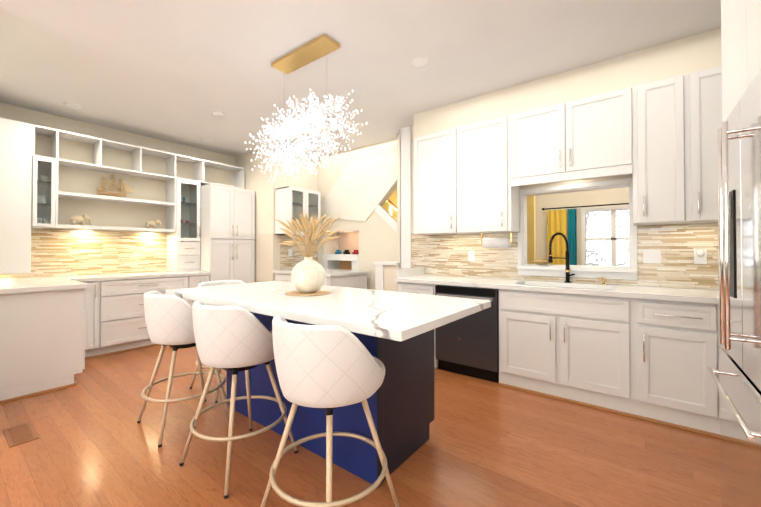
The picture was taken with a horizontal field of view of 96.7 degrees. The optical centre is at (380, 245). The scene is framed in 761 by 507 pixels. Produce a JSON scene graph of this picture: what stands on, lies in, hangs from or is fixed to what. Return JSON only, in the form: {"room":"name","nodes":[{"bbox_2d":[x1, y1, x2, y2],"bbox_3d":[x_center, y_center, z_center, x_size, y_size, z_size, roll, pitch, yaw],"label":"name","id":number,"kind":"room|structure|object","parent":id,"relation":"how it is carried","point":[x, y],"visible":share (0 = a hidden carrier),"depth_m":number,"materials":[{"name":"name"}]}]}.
{"room":"kitchen","nodes":[
{"label":"kitchen","id":0,"kind":"room"},
{"bbox_2d":[0,103,234,278],"bbox_3d":[-3.445,-0.133,4.736,0.128,2.850,3.150,-1,-1,37],"label":"wall","id":1,"kind":"structure","parent":0,"point":[59,252],"depth_m":4.35,"materials":[{"name":"beige tile"}]},
{"bbox_2d":[235,145,279,281],"bbox_3d":[-2.047,-0.123,5.576,1.095,2.850,0.120,-1,-1,37],"label":"wall","id":2,"kind":"structure","parent":0,"point":[267,239],"depth_m":5.35,"materials":[{"name":"beige paint"}]},
{"bbox_2d":[280,148,317,269],"bbox_3d":[-1.386,-0.122,5.638,0.120,2.850,0.780,-1,-1,37],"label":"wall","id":3,"kind":"structure","parent":0,"point":[308,181],"depth_m":5.63,"materials":[{"name":"beige paint"}]},
{"bbox_2d":[275,186,320,235],"bbox_3d":[-1.283,-0.521,5.351,0.378,0.720,0.620,-1,-1,37],"label":"upper cabinet","id":4,"kind":"object","parent":3,"relation":"attached to","point":[288,199],"visible":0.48,"depth_m":5.21,"materials":[{"name":"white paint"}]},
{"bbox_2d":[280,236,316,269],"bbox_3d":[-1.335,0.113,5.597,0.006,0.532,0.770,-1,-1,37],"label":"backsplash","id":5,"kind":"structure","parent":3,"relation":"attached to","point":[292,261],"depth_m":5.46,"materials":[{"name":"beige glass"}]},
{"bbox_2d":[317,138,396,289],"bbox_3d":[0.013,-0.126,5.327,2.725,2.850,0.480,-1,-1,37],"label":"wall","id":6,"kind":"structure","parent":0,"point":[372,238],"depth_m":5.31,"materials":[{"name":"beige paint"}]},
{"bbox_2d":[335,250,358,253],"bbox_3d":[-0.558,0.105,5.659,0.500,0.074,0.070,-1,-1,37],"label":"toy","id":7,"kind":"object","parent":6,"relation":"in","point":[346,252],"visible":0.98,"depth_m":5.65,"materials":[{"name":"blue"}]},
{"bbox_2d":[386,199,396,214],"bbox_3d":[0.492,-0.012,5.326,0.999,1.542,0.064,-1,-1,37],"label":"stair handrail","id":8,"kind":"object","parent":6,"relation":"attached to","point":[389,202],"visible":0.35,"depth_m":5.56,"materials":[{"name":"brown wood"}]},
{"bbox_2d":[0,0,720,157],"bbox_3d":[-0.139,-1.627,3.059,10.000,0.100,12.600,-1,-1,37],"label":"ceiling","id":9,"kind":"structure","parent":0,"point":[177,71],"depth_m":2.78,"materials":[{"name":"white paint"}]},
{"bbox_2d":[63,102,81,107],"bbox_3d":[-3.437,-1.566,3.779,0.156,0.006,0.156,-1,-1,37],"label":"recessed light","id":10,"kind":"object","parent":9,"relation":"in","point":[72,105],"visible":1,"depth_m":3.77,"materials":[{"name":"white paint"}]},
{"bbox_2d":[212,111,223,117],"bbox_3d":[-1.922,-1.550,4.002,0.130,0.032,0.130,-1,-1,37],"label":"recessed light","id":11,"kind":"object","parent":9,"relation":"attached to","point":[217,114],"visible":1,"depth_m":3.96,"materials":[{"name":"white paint"}]},
{"bbox_2d":[244,34,366,180],"bbox_3d":[-0.615,-1.061,2.779,1.052,1.038,0.654,-1,-1,37],"label":"chandelier","id":12,"kind":"object","parent":9,"relation":"hanging from","point":[322,45],"visible":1,"depth_m":2.71,"materials":[{"name":"gold metal"}]},
{"bbox_2d":[411,57,428,66],"bbox_3d":[0.338,-1.576,2.909,0.156,0.006,0.156,-1,-1,37],"label":"recessed light","id":13,"kind":"object","parent":9,"relation":"in","point":[419,61],"visible":1,"depth_m":2.91,"materials":[{"name":"white paint"}]},
{"bbox_2d":[0,345,722,506],"bbox_3d":[-0.139,1.323,3.025,10.000,0.100,12.600,-1,-1,37],"label":"floor","id":14,"kind":"structure","parent":0,"point":[486,444],"depth_m":2.04,"materials":[{"name":"brown wood"}]},
{"bbox_2d":[3,422,38,447],"bbox_3d":[-2.413,1.260,2.269,0.340,0.008,0.130,-1,-1,37],"label":"floor vent","id":15,"kind":"object","parent":14,"relation":"in","point":[20,434],"visible":1,"depth_m":2.25,"materials":[{"name":"brown wood"}]},
{"bbox_2d":[0,276,88,403],"bbox_3d":[-3.493,0.816,3.342,1.476,0.920,0.640,-1,-1,37],"label":"base cabinet","id":16,"kind":"object","parent":14,"relation":"on","point":[42,334],"visible":1,"depth_m":2.93,"materials":[{"name":"white paint"}]},
{"bbox_2d":[56,271,209,358],"bbox_3d":[-3.169,0.829,4.435,0.667,0.920,1.557,-1,-1,37],"label":"base cabinet","id":17,"kind":"object","parent":14,"relation":"on","point":[115,321],"depth_m":4.06,"materials":[{"name":"white paint"}]},
{"bbox_2d":[0,118,244,273],"bbox_3d":[-3.248,-0.470,4.584,0.375,1.678,2.880,-1,-1,37],"label":"shelf unit","id":18,"kind":"object","parent":17,"relation":"on","point":[75,168],"visible":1,"depth_m":4.27,"materials":[{"name":"white paint"}]},
{"bbox_2d":[37,195,45,203],"bbox_3d":[-3.857,-0.518,3.842,0.091,0.102,0.089,-1,-1,37],"label":"cup","id":19,"kind":"object","parent":18,"relation":"in","point":[38,198],"depth_m":3.82,"materials":[{"name":"white ceramic"}]},
{"bbox_2d":[39,175,47,180],"bbox_3d":[-3.837,-0.756,3.855,0.068,0.076,0.067,-1,-1,37],"label":"cup","id":20,"kind":"object","parent":18,"relation":"in","point":[40,178],"depth_m":3.83,"materials":[{"name":"white ceramic"}]},
{"bbox_2d":[37,218,50,223],"bbox_3d":[-3.836,-0.267,3.842,0.147,0.085,0.076,1,-1,-44],"label":"cup","id":21,"kind":"object","parent":18,"relation":"in","point":[39,220],"depth_m":3.83,"materials":[{"name":"white ceramic"}]},
{"bbox_2d":[70,215,90,224],"bbox_3d":[-3.640,-0.313,4.117,0.104,0.144,0.213,-1,-1,37],"label":"figurine","id":22,"kind":"object","parent":18,"relation":"on","point":[78,219],"visible":0.96,"depth_m":4.08,"materials":[{"name":"beige ceramic"}]},
{"bbox_2d":[97,173,133,196],"bbox_3d":[-3.429,-0.773,4.392,0.108,0.320,0.385,-1,-1,37],"label":"model","id":23,"kind":"object","parent":18,"relation":"on","point":[123,188],"visible":1,"depth_m":4.37},
{"bbox_2d":[146,220,161,227],"bbox_3d":[-3.160,-0.300,4.723,0.126,0.132,0.176,-1,-1,37],"label":"figurine","id":24,"kind":"object","parent":18,"relation":"on","point":[152,223],"visible":0.96,"depth_m":4.69,"materials":[{"name":"beige ceramic"}]},
{"bbox_2d":[181,197,189,241],"bbox_3d":[-2.938,-0.396,5.032,0.070,0.674,0.186,-1,-1,37],"label":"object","id":25,"kind":"structure","parent":18,"relation":"in","point":[183,198],"depth_m":5.03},
{"bbox_2d":[137,291,229,446],"bbox_3d":[-1.410,0.795,2.453,0.528,0.942,0.528,-1,-1,37],"label":"stool","id":26,"kind":"object","parent":14,"relation":"on","point":[169,319],"visible":0.71,"depth_m":2.24,"materials":[{"name":"fabric"}]},
{"bbox_2d":[190,280,244,402],"bbox_3d":[-1.371,0.802,3.064,0.529,0.942,0.529,-1,-1,37],"label":"stool","id":27,"kind":"object","parent":14,"relation":"on","point":[215,283],"visible":0.06,"depth_m":3.09,"materials":[{"name":"fabric"}]},
{"bbox_2d":[200,184,254,282],"bbox_3d":[-2.476,0.204,5.349,0.665,2.190,0.715,-1,-1,37],"label":"pantry","id":28,"kind":"object","parent":14,"relation":"on","point":[227,233],"visible":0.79,"depth_m":5.10,"materials":[{"name":"white paint"}]},
{"bbox_2d":[179,300,297,498],"bbox_3d":[-0.829,0.790,2.010,0.528,0.942,0.528,-1,-1,37],"label":"stool","id":29,"kind":"object","parent":14,"relation":"on","point":[234,339],"visible":0.96,"depth_m":1.80,"materials":[{"name":"fabric"}]},
{"bbox_2d":[273,269,367,288],"bbox_3d":[-0.917,0.837,5.117,1.225,0.920,0.823,-1,-1,37],"label":"base cabinet","id":30,"kind":"object","parent":14,"relation":"on","point":[347,278],"visible":0.19,"depth_m":4.91,"materials":[{"name":"white paint"}]},
{"bbox_2d":[261,315,399,506],"bbox_3d":[-0.232,0.785,1.556,0.529,0.942,0.529,-1,-1,37],"label":"stool","id":31,"kind":"object","parent":14,"relation":"on","point":[329,368],"visible":1,"depth_m":1.35,"materials":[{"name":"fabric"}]},
{"bbox_2d":[227,313,434,486],"bbox_3d":[-0.426,0.822,2.476,1.516,0.889,0.630,-1,-1,37],"label":"kitchen island","id":32,"kind":"object","parent":14,"relation":"on","point":[402,409],"depth_m":2.00,"materials":[{"name":"blue paint"}]},
{"bbox_2d":[166,281,489,340],"bbox_3d":[-0.485,0.354,2.319,2.160,0.040,0.980,-1,-1,37],"label":"island countertop","id":33,"kind":"structure","parent":32,"relation":"on","point":[388,315],"depth_m":1.87,"materials":[{"name":"white stone"}]},
{"bbox_2d":[285,290,330,295],"bbox_3d":[-0.508,0.332,2.387,0.320,0.006,0.320,-1,-1,37],"label":"mat","id":34,"kind":"object","parent":33,"relation":"on","point":[299,293],"visible":0.9,"depth_m":2.33,"materials":[{"name":"beige wood"}]},
{"bbox_2d":[270,204,343,292],"bbox_3d":[-0.480,0.022,2.394,0.558,0.612,0.564,-1,-1,37],"label":"vase","id":35,"kind":"object","parent":34,"relation":"on","point":[308,275],"visible":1,"depth_m":2.33,"materials":[{"name":"ceramic"}]},
{"bbox_2d":[435,285,498,382],"bbox_3d":[0.986,0.842,3.518,0.630,0.872,0.642,-1,-1,37],"label":"dishwasher","id":36,"kind":"object","parent":14,"relation":"on","point":[468,345],"visible":0.73,"depth_m":3.25,"materials":[{"name":"black metal"}]},
{"bbox_2d":[395,267,721,437],"bbox_3d":[1.724,0.762,2.977,3.461,1.020,0.657,-1,-1,37],"label":"base cabinet","id":37,"kind":"object","parent":14,"relation":"on","point":[649,353],"depth_m":2.60,"materials":[{"name":"white paint"}]},
{"bbox_2d":[548,232,574,282],"bbox_3d":[1.719,0.111,3.212,0.198,0.486,0.227,-1,-1,37],"label":"faucet","id":38,"kind":"object","parent":37,"relation":"on","point":[567,260],"visible":1,"depth_m":3.24,"materials":[{"name":"black metal"}]},
{"bbox_2d":[597,277,605,284],"bbox_3d":[2.022,0.320,3.094,0.070,0.065,0.040,-1,-1,37],"label":"soap pump","id":39,"kind":"object","parent":37,"relation":"on","point":[603,281],"visible":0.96,"depth_m":3.08,"materials":[{"name":"gold metal"}]},
{"bbox_2d":[707,69,760,506],"bbox_3d":[1.633,0.356,0.976,0.923,1.785,0.918,-1,-1,37],"label":"fridge","id":40,"kind":"object","parent":14,"relation":"on","point":[738,382],"visible":1,"depth_m":1.22,"materials":[{"name":"silver metal"}]},
{"bbox_2d":[384,265,398,291],"bbox_3d":[0.122,0.776,4.630,0.360,1.030,0.140,-1,-1,37],"label":"wall","id":41,"kind":"structure","parent":0,"point":[390,276],"depth_m":4.54,"materials":[{"name":"beige paint"}]},
{"bbox_2d":[373,261,398,290],"bbox_3d":[0.111,0.756,4.639,0.390,1.070,0.200,-1,-1,37],"label":"trim","id":42,"kind":"structure","parent":41,"relation":"attached to","point":[379,275],"depth_m":4.61,"materials":[{"name":"white paint"}]},
{"bbox_2d":[397,134,398,261],"bbox_3d":[1.268,-0.118,5.980,0.120,2.850,3.260,-1,-1,37],"label":"wall","id":43,"kind":"structure","parent":0,"point":[397,197],"depth_m":4.72,"materials":[{"name":"beige paint"}]},
{"bbox_2d":[382,188,535,263],"bbox_3d":[0.803,-0.121,5.781,3.420,2.850,0.100,-1,-1,37],"label":"wall","id":44,"kind":"structure","parent":0,"point":[531,227],"depth_m":4.75,"materials":[{"name":"paint"}]},
{"bbox_2d":[411,126,717,289],"bbox_3d":[1.837,-0.148,3.410,3.800,2.850,0.140,-1,-1,37],"label":"wall","id":45,"kind":"structure","parent":0,"point":[624,176],"depth_m":3.46,"materials":[{"name":"beige paint"}]},
{"bbox_2d":[399,126,410,268],"bbox_3d":[0.370,-0.134,4.515,0.175,2.848,0.160,-1,-1,37],"label":"door frame","id":46,"kind":"structure","parent":45,"relation":"attached to","point":[405,197],"depth_m":4.46,"materials":[{"name":"white paint"}]},
{"bbox_2d":[411,223,717,288],"bbox_3d":[1.810,0.090,3.334,3.745,0.527,0.007,-1,-1,37],"label":"backsplash","id":47,"kind":"structure","parent":45,"relation":"attached to","point":[447,254],"depth_m":2.98,"materials":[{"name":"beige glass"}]},
{"bbox_2d":[468,251,474,260],"bbox_3d":[1.048,0.118,3.905,0.075,0.120,0.008,-1,-1,37],"label":"outlet","id":48,"kind":"object","parent":47,"relation":"attached to","point":[471,255],"visible":1,"depth_m":3.90,"materials":[{"name":"white plastic"}]},
{"bbox_2d":[643,249,660,262],"bbox_3d":[2.340,0.091,2.920,0.120,0.120,0.010,-1,-1,37],"label":"light switch","id":49,"kind":"object","parent":47,"relation":"attached to","point":[651,255],"visible":1,"depth_m":2.92,"materials":[{"name":"white plastic"}]},
{"bbox_2d":[694,249,706,263],"bbox_3d":[2.573,0.088,2.722,0.075,0.122,0.043,-1,-1,37],"label":"outlet","id":50,"kind":"object","parent":47,"relation":"attached to","point":[700,256],"visible":1,"depth_m":2.73,"materials":[{"name":"white plastic"}]},
{"bbox_2d":[414,66,721,234],"bbox_3d":[1.827,-0.717,3.077,3.395,1.140,0.353,-1,-1,37],"label":"upper cabinet","id":51,"kind":"object","parent":45,"relation":"attached to","point":[657,140],"visible":0.96,"depth_m":2.94,"materials":[{"name":"white paint"}]},
{"bbox_2d":[481,232,511,247],"bbox_3d":[1.214,-0.060,3.556,0.320,0.159,0.104,-1,-1,37],"label":"paper towel holder","id":52,"kind":"object","parent":51,"relation":"attached to","point":[496,242],"visible":0.96,"depth_m":3.52,"materials":[{"name":"white paper"}]},
{"bbox_2d":[517,178,637,279],"bbox_3d":[1.892,-0.146,3.333,1.010,0.905,0.194,-1,-1,37],"label":"window","id":53,"kind":"structure","parent":45,"relation":"in","point":[588,271],"depth_m":3.25,"materials":[{"name":"white paint"}]},
{"bbox_2d":[531,260,547,264],"bbox_3d":[1.659,0.170,3.485,0.200,0.050,0.200,-1,-1,37],"label":"bowl","id":54,"kind":"object","parent":53,"relation":"on","point":[541,262],"visible":0.85,"depth_m":3.43,"materials":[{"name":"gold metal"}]},
{"bbox_2d":[414,28,721,137],"bbox_3d":[1.851,-1.434,3.128,3.420,0.285,0.315,-1,-1,37],"label":"wall","id":55,"kind":"structure","parent":0,"point":[691,54],"depth_m":2.97,"materials":[{"name":"beige paint"}]},
{"bbox_2d":[536,187,628,264],"bbox_3d":[3.799,-0.118,6.026,3.850,2.850,0.120,-1,-1,37],"label":"wall","id":56,"kind":"structure","parent":0,"point":[599,197],"depth_m":6.15,"materials":[{"name":"beige paint"}]},
{"bbox_2d":[581,205,628,265],"bbox_3d":[4.128,-0.122,5.716,1.270,1.110,0.125,-1,-1,37],"label":"window","id":57,"kind":"structure","parent":56,"relation":"in","point":[613,222],"depth_m":5.86,"materials":[{"name":"white paint"}]},
{"bbox_2d":[542,203,628,209],"bbox_3d":[4.002,-0.697,5.677,2.395,0.050,0.050,-1,-1,37],"label":"curtain rod","id":58,"kind":"object","parent":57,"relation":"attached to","point":[585,206],"visible":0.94,"depth_m":5.96,"materials":[{"name":"black metal"}]},
{"bbox_2d":[547,209,566,264],"bbox_3d":[3.252,0.299,6.236,0.320,1.920,0.059,-1,-1,37],"label":"curtain","id":59,"kind":"object","parent":58,"relation":"hanging from","point":[556,221],"visible":0.48,"depth_m":6.23,"materials":[{"name":"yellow fabric"}]},
{"bbox_2d":[567,209,576,264],"bbox_3d":[3.448,0.298,6.088,0.150,1.920,0.059,-1,-1,37],"label":"curtain","id":60,"kind":"object","parent":58,"relation":"hanging from","point":[572,230],"visible":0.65,"depth_m":6.09,"materials":[{"name":"teal fabric"}]},
{"bbox_3d":[2.494,-0.175,1.037,0.120,2.850,12.600,-1,-1,37],"label":"wall","id":61,"kind":"structure","parent":0,"visible":0},
{"bbox_2d":[721,0,760,121],"bbox_3d":[1.712,-0.032,0.921,0.975,2.560,0.970,-1,-1,37],"label":"upper cabinet","id":62,"kind":"object","parent":61,"relation":"attached to","point":[741,40],"visible":0.19,"depth_m":1.33,"materials":[{"name":"white paint"}]},
{"label":"outside","id":63,"kind":"structure","parent":0,"visible":0},
{"bbox_2d":[586,210,628,265],"bbox_3d":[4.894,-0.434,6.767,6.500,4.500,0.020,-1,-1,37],"label":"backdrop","id":64,"kind":"structure","parent":63,"point":[605,259],"depth_m":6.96,"materials":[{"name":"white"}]}
]}

